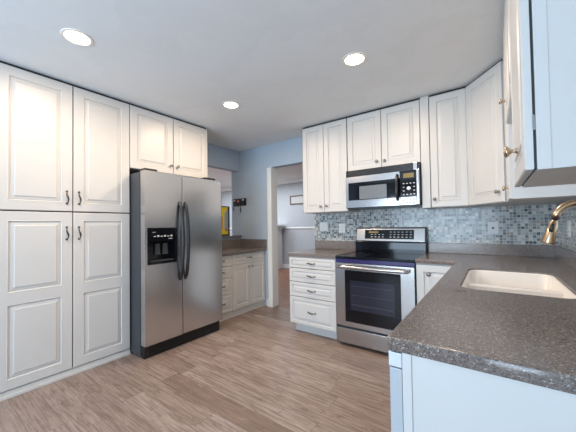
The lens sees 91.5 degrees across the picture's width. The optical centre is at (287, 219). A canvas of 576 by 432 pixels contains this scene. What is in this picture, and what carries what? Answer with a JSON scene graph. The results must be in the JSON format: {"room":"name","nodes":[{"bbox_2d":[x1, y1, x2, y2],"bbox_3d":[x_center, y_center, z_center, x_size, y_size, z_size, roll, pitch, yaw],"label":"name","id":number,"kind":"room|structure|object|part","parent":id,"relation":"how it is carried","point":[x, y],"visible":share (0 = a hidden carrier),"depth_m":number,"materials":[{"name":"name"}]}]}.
{"room":"kitchen","nodes":[
{"label":"kitchen","id":0,"kind":"room"},
{"bbox_2d":[0,268,390,431],"bbox_3d":[-2.338,1.375,4.314,10.078,0.060,9.750,-2,-2,36],"label":"floor","id":1,"kind":"structure","parent":0,"point":[258,372],"depth_m":2.10,"materials":[{"name":"wood"}]},
{"bbox_2d":[0,60,130,401],"bbox_3d":[-2.005,0.072,2.497,0.557,2.456,0.930,-2,-2,36],"label":"pantry cabinet","id":2,"kind":"object","parent":1,"relation":"on","point":[65,202],"visible":1,"depth_m":2.29,"materials":[{"name":"white wood"}]},
{"bbox_3d":[-1.944,0.586,2.164,0.022,1.294,0.461,-2,-2,36],"label":"door","id":3,"kind":"part","parent":2,"relation":"part of","materials":[{"name":"white wood"}]},
{"bbox_3d":[-1.961,-0.604,2.189,0.022,1.066,0.461,-2,-2,36],"label":"door","id":4,"kind":"part","parent":2,"relation":"part of","materials":[{"name":"white wood"}]},
{"bbox_3d":[-1.670,0.590,2.539,0.022,1.294,0.452,-2,-2,36],"label":"door","id":5,"kind":"part","parent":2,"relation":"part of","materials":[{"name":"white wood"}]},
{"bbox_3d":[-1.688,-0.600,2.565,0.022,1.066,0.452,-2,-2,36],"label":"door","id":6,"kind":"part","parent":2,"relation":"part of","materials":[{"name":"white wood"}]},
{"bbox_2d":[129,168,221,358],"bbox_3d":[-1.315,0.416,3.138,0.823,1.775,0.909,-2,-2,36],"label":"refrigerator","id":7,"kind":"object","parent":1,"relation":"on","point":[176,220],"visible":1,"depth_m":2.81,"materials":[{"name":"grey metal"}]},
{"bbox_3d":[-1.266,0.287,2.717,0.013,0.105,0.056,-2,-2,36],"label":"lever","id":8,"kind":"part","parent":7,"relation":"part of","materials":[{"name":"grey plastic"}]},
{"bbox_3d":[-1.231,0.356,2.752,0.075,1.627,0.383,-2,-2,36],"label":"freezer door","id":9,"kind":"part","parent":7,"relation":"part of","materials":[{"name":"silver metal"}]},
{"bbox_3d":[-1.219,0.287,2.782,0.013,0.105,0.056,-2,-2,36],"label":"lever","id":10,"kind":"part","parent":7,"relation":"part of","materials":[{"name":"grey plastic"}]},
{"bbox_3d":[-1.078,0.214,2.847,0.087,0.802,0.033,-2,-2,36],"label":"handle","id":11,"kind":"part","parent":7,"relation":"part of","materials":[{"name":"black plastic"}]},
{"bbox_3d":[-1.042,0.215,2.896,0.087,0.802,0.033,-2,-2,36],"label":"handle","id":12,"kind":"part","parent":7,"relation":"part of","materials":[{"name":"black plastic"}]},
{"bbox_3d":[-0.961,0.360,3.123,0.075,1.627,0.518,-2,-2,36],"label":"fridge door","id":13,"kind":"part","parent":7,"relation":"part of","materials":[{"name":"silver metal"}]},
{"bbox_2d":[219,255,231,321],"bbox_3d":[-1.039,0.890,3.738,0.542,0.845,0.365,-2,-2,36],"label":"base cabinet","id":14,"kind":"object","parent":1,"relation":"on","point":[226,259],"visible":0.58,"depth_m":3.68,"materials":[{"name":"white wood"}]},
{"bbox_3d":[-0.854,1.103,3.601,0.022,0.225,0.359,-2,-2,36],"label":"drawer","id":15,"kind":"part","parent":14,"relation":"part of","materials":[{"name":"white wood"}]},
{"bbox_3d":[-0.858,0.876,3.606,0.022,0.212,0.359,-2,-2,36],"label":"drawer","id":16,"kind":"part","parent":14,"relation":"part of","materials":[{"name":"white wood"}]},
{"bbox_3d":[-0.861,0.691,3.610,0.022,0.142,0.359,-2,-2,36],"label":"drawer","id":17,"kind":"part","parent":14,"relation":"part of","materials":[{"name":"white wood"}]},
{"bbox_3d":[-0.863,0.542,3.613,0.022,0.140,0.359,-2,-2,36],"label":"drawer","id":18,"kind":"part","parent":14,"relation":"part of","materials":[{"name":"white wood"}]},
{"bbox_2d":[231,251,264,316],"bbox_3d":[-0.733,0.895,4.159,0.542,0.845,0.672,-2,-2,36],"label":"base cabinet","id":19,"kind":"object","parent":1,"relation":"on","point":[248,269],"visible":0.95,"depth_m":3.99,"materials":[{"name":"white wood"}]},
{"bbox_3d":[-0.650,0.920,3.889,0.022,0.600,0.328,-2,-2,36],"label":"door","id":20,"kind":"part","parent":19,"relation":"part of","materials":[{"name":"white wood"}]},
{"bbox_2d":[222,239,266,255],"bbox_3d":[-0.865,0.388,4.038,0.576,0.164,1.042,-2,-2,36],"label":"countertop","id":21,"kind":"structure","parent":19,"relation":"on","point":[232,246],"depth_m":4.34,"materials":[{"name":"stone"}]},
{"bbox_3d":[-0.558,0.544,4.032,0.022,0.145,0.662,-2,-2,36],"label":"drawer","id":22,"kind":"part","parent":19,"relation":"part of","materials":[{"name":"white wood"}]},
{"bbox_3d":[-0.454,0.923,4.159,0.022,0.600,0.328,-2,-2,36],"label":"door","id":23,"kind":"part","parent":19,"relation":"part of","materials":[{"name":"white wood"}]},
{"bbox_2d":[289,256,336,338],"bbox_3d":[0.429,0.850,3.307,0.592,0.862,0.659,-2,-2,36],"label":"base cabinet","id":24,"kind":"object","parent":1,"relation":"on","point":[312,280],"visible":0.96,"depth_m":3.06,"materials":[{"name":"white wood"}]},
{"bbox_3d":[0.259,0.623,3.083,0.588,0.149,0.022,-2,-2,36],"label":"drawer","id":25,"kind":"part","parent":24,"relation":"part of","materials":[{"name":"white wood"}]},
{"bbox_3d":[0.257,0.483,3.086,0.588,0.118,0.022,-2,-2,36],"label":"drawer","id":26,"kind":"part","parent":24,"relation":"part of","materials":[{"name":"white wood"}]},
{"bbox_3d":[0.261,0.784,3.079,0.588,0.161,0.022,-2,-2,36],"label":"drawer","id":27,"kind":"part","parent":24,"relation":"part of","materials":[{"name":"white wood"}]},
{"bbox_3d":[0.265,1.020,3.075,0.588,0.301,0.022,-2,-2,36],"label":"drawer","id":28,"kind":"part","parent":24,"relation":"part of","materials":[{"name":"white wood"}]},
{"bbox_2d":[288,240,355,258],"bbox_3d":[0.430,0.344,3.340,0.607,0.148,0.640,-2,-2,36],"label":"countertop","id":29,"kind":"structure","parent":24,"relation":"on","point":[323,249],"depth_m":3.44,"materials":[{"name":"stone"}]},
{"bbox_2d":[335,227,427,352],"bbox_3d":[0.963,0.675,2.890,0.764,1.178,0.706,-2,-2,36],"label":"range","id":30,"kind":"object","parent":1,"relation":"on","point":[376,283],"visible":0.95,"depth_m":2.72,"materials":[{"name":"grey metal"}]},
{"bbox_3d":[0.815,1.153,2.666,0.756,0.147,0.040,-2,-2,36],"label":"storage drawer","id":31,"kind":"part","parent":30,"relation":"part of","materials":[{"name":"silver metal"}]},
{"bbox_3d":[0.772,0.465,2.637,0.682,0.035,0.070,-2,-2,36],"label":"handle","id":32,"kind":"part","parent":30,"relation":"part of","materials":[{"name":"silver metal"}]},
{"bbox_3d":[0.803,0.754,2.677,0.540,0.513,0.040,-2,-2,36],"label":"oven glass","id":33,"kind":"part","parent":30,"relation":"part of","materials":[{"name":"black glass"}]},
{"bbox_3d":[0.808,0.744,2.674,0.756,0.627,0.042,-2,-2,36],"label":"oven door","id":34,"kind":"part","parent":30,"relation":"part of","materials":[{"name":"silver metal"}]},
{"bbox_3d":[0.809,0.409,2.688,0.758,0.037,0.024,-2,-2,36],"label":"rail","id":35,"kind":"part","parent":30,"relation":"part of","materials":[{"name":"blue"}]},
{"bbox_2d":[335,252,422,262],"bbox_3d":[0.963,0.379,2.902,0.764,0.024,0.567,-2,-2,36],"label":"cooktop","id":36,"kind":"object","parent":30,"relation":"in","point":[367,257],"depth_m":2.79,"materials":[{"name":"black glass"}]},
{"bbox_3d":[1.116,0.165,3.123,0.533,0.102,0.023,-2,-2,36],"label":"control panel","id":37,"kind":"part","parent":30,"relation":"part of","materials":[{"name":"black glass"}]},
{"bbox_2d":[389,350,403,431],"bbox_3d":[0.727,0.790,0.830,0.640,0.868,0.629,-2,-2,36],"label":"dishwasher","id":38,"kind":"object","parent":1,"relation":"on","point":[395,358],"visible":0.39,"depth_m":0.76,"materials":[{"name":"white"}]},
{"bbox_2d":[416,263,452,303],"bbox_3d":[1.605,0.806,2.272,0.985,0.872,0.960,-2,-2,36],"label":"base cabinet","id":39,"kind":"object","parent":1,"relation":"on","point":[427,275],"visible":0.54,"depth_m":2.40,"materials":[{"name":"white wood"}]},
{"bbox_2d":[387,243,575,394],"bbox_3d":[1.153,0.292,1.669,0.994,0.141,2.492,-2,-2,36],"label":"countertop","id":40,"kind":"structure","parent":39,"relation":"on","point":[531,339],"depth_m":0.87,"materials":[{"name":"stone"}]},
{"bbox_2d":[462,270,575,298],"bbox_3d":[1.195,0.430,1.498,0.417,0.202,0.712,-2,-2,36],"label":"sink","id":41,"kind":"object","parent":40,"relation":"in","point":[498,281],"visible":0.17,"depth_m":1.68,"materials":[{"name":"white ceramic"}]},
{"bbox_2d":[541,199,575,244],"bbox_3d":[1.276,0.111,1.241,0.233,0.406,0.110,-2,-2,36],"label":"faucet","id":42,"kind":"object","parent":40,"relation":"on","point":[549,237],"visible":1,"depth_m":1.29,"materials":[{"name":"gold metal"}]},
{"bbox_3d":[1.300,0.071,1.255,0.178,0.326,0.030,-2,-2,36],"label":"spout","id":43,"kind":"part","parent":42,"relation":"part of","materials":[{"name":"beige metal"}]},
{"bbox_2d":[402,353,575,431],"bbox_3d":[0.580,0.784,0.560,0.650,0.872,0.023,-2,-2,36],"label":"end panel","id":44,"kind":"object","parent":1,"relation":"on","point":[437,396],"visible":0.87,"depth_m":0.66,"materials":[{"name":"white wood"}]},
{"bbox_2d":[207,143,239,239],"bbox_3d":[-2.590,0.076,2.276,0.120,2.457,5.934,-2,-2,36],"label":"wall","id":45,"kind":"structure","parent":0,"point":[218,157],"depth_m":4.39,"materials":[{"name":"blue paint"}]},
{"bbox_2d":[128,103,207,177],"bbox_3d":[-1.472,-0.823,3.272,0.551,0.650,0.932,-2,-2,36],"label":"upper cabinet","id":46,"kind":"object","parent":45,"relation":"attached to","point":[163,143],"visible":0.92,"depth_m":3.06,"materials":[{"name":"white wood"}]},
{"bbox_3d":[-1.420,-0.817,2.943,0.022,0.624,0.459,-2,-2,36],"label":"door","id":47,"kind":"part","parent":46,"relation":"part of","materials":[{"name":"white wood"}]},
{"bbox_3d":[-1.145,-0.813,3.321,0.022,0.624,0.459,-2,-2,36],"label":"door","id":48,"kind":"part","parent":46,"relation":"part of","materials":[{"name":"white wood"}]},
{"bbox_2d":[222,235,241,237],"bbox_3d":[-1.153,0.267,4.261,0.240,0.024,1.020,-2,-2,36],"label":"ledge","id":49,"kind":"object","parent":45,"relation":"attached to","point":[228,235],"visible":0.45,"depth_m":4.50,"materials":[{"name":"stone"}]},
{"bbox_2d":[221,206,229,235],"bbox_3d":[-1.056,0.022,4.438,0.020,0.470,0.335,-2,-2,36],"label":"picture","id":50,"kind":"object","parent":49,"relation":"on","point":[225,210],"visible":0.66,"depth_m":4.51,"materials":[{"name":"yellow paper"}]},
{"bbox_3d":[-1.059,0.018,4.440,0.006,0.438,0.291,-2,-2,36],"label":"blue panel","id":51,"kind":"part","parent":50,"relation":"part of","materials":[{"name":"blue"}]},
{"bbox_2d":[0,0,504,151],"bbox_3d":[-1.010,-1.251,1.152,4.082,0.100,6.154,-2,-2,36],"label":"ceiling","id":52,"kind":"structure","parent":0,"point":[281,61],"depth_m":2.00,"materials":[{"name":"white paint"}]},
{"bbox_2d":[60,28,93,46],"bbox_3d":[-1.365,-1.178,1.820,0.176,0.006,0.176,-2,-2,36],"label":"recessed light","id":53,"kind":"object","parent":52,"relation":"in","point":[75,36],"visible":1,"depth_m":1.81,"materials":[{"name":"beige"}]},
{"bbox_2d":[222,101,239,108],"bbox_3d":[-0.581,-1.167,2.864,0.176,0.006,0.176,-2,-2,36],"label":"recessed light","id":54,"kind":"object","parent":52,"relation":"in","point":[227,104],"visible":1,"depth_m":2.85,"materials":[{"name":"beige"}]},
{"bbox_2d":[343,52,366,65],"bbox_3d":[0.498,-1.200,2.105,0.176,0.006,0.176,-2,-2,36],"label":"recessed light","id":55,"kind":"object","parent":52,"relation":"in","point":[355,58],"visible":1,"depth_m":2.09,"materials":[{"name":"beige"}]},
{"bbox_2d":[208,164,302,188],"bbox_3d":[-2.377,-1.211,4.370,10.078,0.100,9.750,-2,-2,36],"label":"ceiling","id":56,"kind":"structure","parent":0,"point":[295,171],"depth_m":7.08,"materials":[{"name":"white paint"}]},
{"bbox_2d":[231,137,301,305],"bbox_3d":[0.761,0.029,3.581,4.138,2.507,0.120,-2,-2,36],"label":"wall","id":57,"kind":"structure","parent":0,"point":[250,182],"depth_m":4.41,"materials":[{"name":"blue paint"}]},
{"bbox_2d":[233,198,245,205],"bbox_3d":[-0.808,-0.286,4.624,0.300,0.117,0.044,-2,-2,36],"label":"key rack","id":58,"kind":"object","parent":57,"relation":"attached to","point":[236,202],"visible":1,"depth_m":4.63,"materials":[{"name":"black plastic"}]},
{"bbox_2d":[248,225,251,232],"bbox_3d":[-0.609,0.150,4.497,0.075,0.115,0.009,-2,-2,36],"label":"light switch","id":59,"kind":"object","parent":57,"relation":"attached to","point":[249,226],"visible":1,"depth_m":4.49,"materials":[{"name":"grey plastic"}]},
{"bbox_2d":[267,167,278,306],"bbox_3d":[-0.238,0.260,4.293,0.095,2.105,0.151,-2,-2,36],"label":"trim","id":60,"kind":"structure","parent":57,"relation":"attached to","point":[273,300],"depth_m":4.25,"materials":[{"name":"white wood"}]},
{"bbox_2d":[302,117,358,213],"bbox_3d":[0.508,-0.629,3.477,0.604,1.088,0.341,-2,-2,36],"label":"upper cabinet","id":61,"kind":"object","parent":57,"relation":"attached to","point":[324,145],"visible":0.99,"depth_m":3.35,"materials":[{"name":"white wood"}]},
{"bbox_3d":[0.311,-0.615,3.460,0.298,1.059,0.022,-2,-2,36],"label":"door","id":62,"kind":"part","parent":61,"relation":"part of","materials":[{"name":"white wood"}]},
{"bbox_3d":[0.554,-0.622,3.283,0.297,1.059,0.022,-2,-2,36],"label":"door","id":63,"kind":"part","parent":61,"relation":"part of","materials":[{"name":"white wood"}]},
{"bbox_2d":[347,98,420,170],"bbox_3d":[1.061,-0.869,3.078,0.764,0.642,0.341,-2,-2,36],"label":"upper cabinet","id":64,"kind":"object","parent":57,"relation":"attached to","point":[390,135],"visible":0.9,"depth_m":2.94,"materials":[{"name":"white wood"}]},
{"bbox_3d":[0.832,-0.854,3.083,0.380,0.612,0.022,-2,-2,36],"label":"door","id":65,"kind":"part","parent":64,"relation":"part of","materials":[{"name":"white wood"}]},
{"bbox_2d":[346,162,421,209],"bbox_3d":[1.046,-0.336,3.034,0.756,0.420,0.421,-2,-2,36],"label":"microwave","id":66,"kind":"object","parent":64,"relation":"attached to","point":[394,186],"visible":1,"depth_m":2.88,"materials":[{"name":"silver metal"}]},
{"bbox_3d":[0.884,-0.303,2.964,0.575,0.336,0.022,-2,-2,36],"label":"door","id":67,"kind":"part","parent":66,"relation":"part of","materials":[{"name":"silver metal"}]},
{"bbox_3d":[0.896,-0.309,2.956,0.545,0.192,0.020,-2,-2,36],"label":"door glass","id":68,"kind":"part","parent":66,"relation":"part of","materials":[{"name":"black glass"}]},
{"bbox_3d":[1.081,-0.320,2.784,0.027,0.268,0.059,-2,-2,36],"label":"handle","id":69,"kind":"part","parent":66,"relation":"part of","materials":[{"name":"black plastic"}]},
{"bbox_3d":[1.180,-0.183,2.747,0.149,0.077,0.022,-2,-2,36],"label":"panel","id":70,"kind":"part","parent":66,"relation":"part of","materials":[{"name":"silver metal"}]},
{"bbox_3d":[1.178,-0.350,2.751,0.149,0.255,0.021,-2,-2,36],"label":"control panel","id":71,"kind":"part","parent":66,"relation":"part of","materials":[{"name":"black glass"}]},
{"bbox_3d":[1.250,-0.315,2.696,0.026,0.338,0.024,-2,-2,36],"label":"trim","id":72,"kind":"part","parent":66,"relation":"part of","materials":[{"name":"silver metal"}]},
{"bbox_3d":[1.141,-0.864,2.858,0.374,0.612,0.022,-2,-2,36],"label":"door","id":73,"kind":"part","parent":64,"relation":"part of","materials":[{"name":"white wood"}]},
{"bbox_2d":[420,96,434,208],"bbox_3d":[1.416,-0.656,2.838,0.075,1.088,0.308,-2,-2,36],"label":"filler panel","id":74,"kind":"object","parent":57,"relation":"attached to","point":[424,103],"visible":0.74,"depth_m":2.71,"materials":[{"name":"white wood"}]},
{"bbox_2d":[315,203,556,247],"bbox_3d":[1.328,0.103,3.090,2.386,0.500,0.006,-2,-2,36],"label":"tile backsplash","id":75,"kind":"structure","parent":57,"relation":"attached to","point":[517,224],"depth_m":2.82,"materials":[{"name":"tile"}]},
{"bbox_2d":[320,222,327,230],"bbox_3d":[0.470,0.094,3.704,0.116,0.115,0.009,-2,-2,36],"label":"light switch","id":76,"kind":"object","parent":75,"relation":"attached to","point":[323,225],"visible":1,"depth_m":3.70,"materials":[{"name":"white plastic"}]},
{"bbox_2d":[339,224,344,232],"bbox_3d":[0.683,0.111,3.550,0.085,0.115,0.008,-2,-2,36],"label":"wall outlet","id":77,"kind":"object","parent":75,"relation":"attached to","point":[341,226],"visible":1,"depth_m":3.55,"materials":[{"name":"white plastic"}]},
{"bbox_2d":[488,222,497,233],"bbox_3d":[1.930,0.079,2.642,0.078,0.118,0.010,-2,-2,36],"label":"wall outlet","id":78,"kind":"object","parent":75,"relation":"attached to","point":[492,226],"visible":1,"depth_m":2.64,"materials":[{"name":"white plastic"}]},
{"bbox_2d":[428,86,470,208],"bbox_3d":[1.562,-0.661,2.711,0.305,1.088,0.341,-2,-2,36],"label":"upper cabinet","id":79,"kind":"object","parent":57,"relation":"attached to","point":[447,109],"visible":0.93,"depth_m":2.59,"materials":[{"name":"white wood"}]},
{"bbox_2d":[465,58,566,206],"bbox_3d":[1.839,-0.673,2.324,0.605,1.088,0.639,-2,-2,36],"label":"upper cabinet","id":80,"kind":"object","parent":57,"relation":"attached to","point":[485,122],"visible":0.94,"depth_m":2.26,"materials":[{"name":"white wood"}]},
{"bbox_3d":[1.609,-0.659,2.304,0.021,1.059,0.411,-1,-1,-1],"label":"door","id":81,"kind":"part","parent":80,"relation":"part of","materials":[{"name":"white wood"}]},
{"bbox_2d":[221,182,314,263],"bbox_3d":[0.232,0.129,7.900,10.078,2.507,0.150,-2,-2,36],"label":"wall","id":82,"kind":"structure","parent":0,"point":[293,240],"depth_m":7.91,"materials":[{"name":"grey paint"}]},
{"bbox_2d":[221,178,314,268],"bbox_3d":[0.123,0.129,7.861,9.948,2.507,0.040,-2,-2,36],"label":"trim","id":83,"kind":"structure","parent":82,"relation":"attached to","point":[299,179],"depth_m":7.95,"materials":[{"name":"white wood"}]},
{"bbox_2d":[290,195,302,204],"bbox_3d":[0.260,-0.546,7.779,0.500,0.250,0.020,-2,-2,36],"label":"picture frame","id":84,"kind":"object","parent":82,"relation":"attached to","point":[297,199],"visible":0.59,"depth_m":7.80,"materials":[{"name":"brown"}]},
{"bbox_2d":[278,225,285,268],"bbox_3d":[-0.546,0.775,8.061,0.920,1.245,0.408,-2,-2,36],"label":"wall","id":85,"kind":"structure","parent":0,"point":[280,243],"depth_m":7.93,"materials":[{"name":"paint"}]},
{"bbox_3d":[0.597,-0.021,-0.042,0.120,2.457,5.934,-2,-2,36],"label":"wall","id":86,"kind":"structure","parent":0,"visible":0},
{"bbox_2d":[499,0,511,123],"bbox_3d":[1.308,-0.916,1.419,0.390,0.626,0.647,-2,-2,36],"label":"upper cabinet","id":87,"kind":"object","parent":86,"relation":"attached to","point":[506,45],"visible":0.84,"depth_m":1.53,"materials":[{"name":"white wood"}]},
{"bbox_3d":[1.280,-0.899,1.637,0.022,0.597,0.319,-2,-2,36],"label":"door","id":88,"kind":"part","parent":87,"relation":"part of","materials":[{"name":"white wood"}]},
{"bbox_3d":[1.091,-0.902,1.377,0.022,0.597,0.317,-2,-2,36],"label":"door","id":89,"kind":"part","parent":87,"relation":"part of","materials":[{"name":"white wood"}]},
{"bbox_2d":[502,46,575,201],"bbox_3d":[1.623,-0.678,1.837,0.383,1.094,0.399,-2,-2,36],"label":"upper cabinet","id":90,"kind":"object","parent":86,"relation":"attached to","point":[555,192],"visible":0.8,"depth_m":1.75,"materials":[{"name":"white wood"}]},
{"bbox_3d":[1.499,-0.662,1.917,0.022,1.065,0.375,-2,-2,36],"label":"door","id":91,"kind":"part","parent":90,"relation":"part of","materials":[{"name":"white wood"}]},
{"bbox_2d":[503,0,575,187],"bbox_3d":[0.941,-0.687,0.916,0.402,1.094,0.503,-2,-2,36],"label":"upper cabinet","id":92,"kind":"object","parent":86,"relation":"attached to","point":[542,33],"visible":1,"depth_m":0.78,"materials":[{"name":"white wood"}]},
{"bbox_3d":[0.791,-0.242,0.998,0.040,0.040,0.040,-2,-2,36],"label":"knob","id":93,"kind":"part","parent":92,"relation":"part of","materials":[{"name":"gold metal"}]},
{"bbox_3d":[0.820,-0.672,1.005,0.022,1.065,0.493,-2,-2,36],"label":"door","id":94,"kind":"part","parent":92,"relation":"part of","materials":[{"name":"white wood"}]},
{"bbox_2d":[556,204,575,251],"bbox_3d":[1.560,0.096,1.385,0.006,0.455,2.477,-2,-2,36],"label":"tile backsplash","id":95,"kind":"structure","parent":86,"relation":"attached to","point":[563,240],"depth_m":2.06,"materials":[{"name":"tile"}]},
{"bbox_2d":[567,220,570,236],"bbox_3d":[1.989,0.065,1.988,0.008,0.118,0.075,-2,-2,36],"label":"wall outlet","id":96,"kind":"object","parent":95,"relation":"attached to","point":[568,221],"visible":1,"depth_m":1.97,"materials":[{"name":"white plastic"}]}
]}

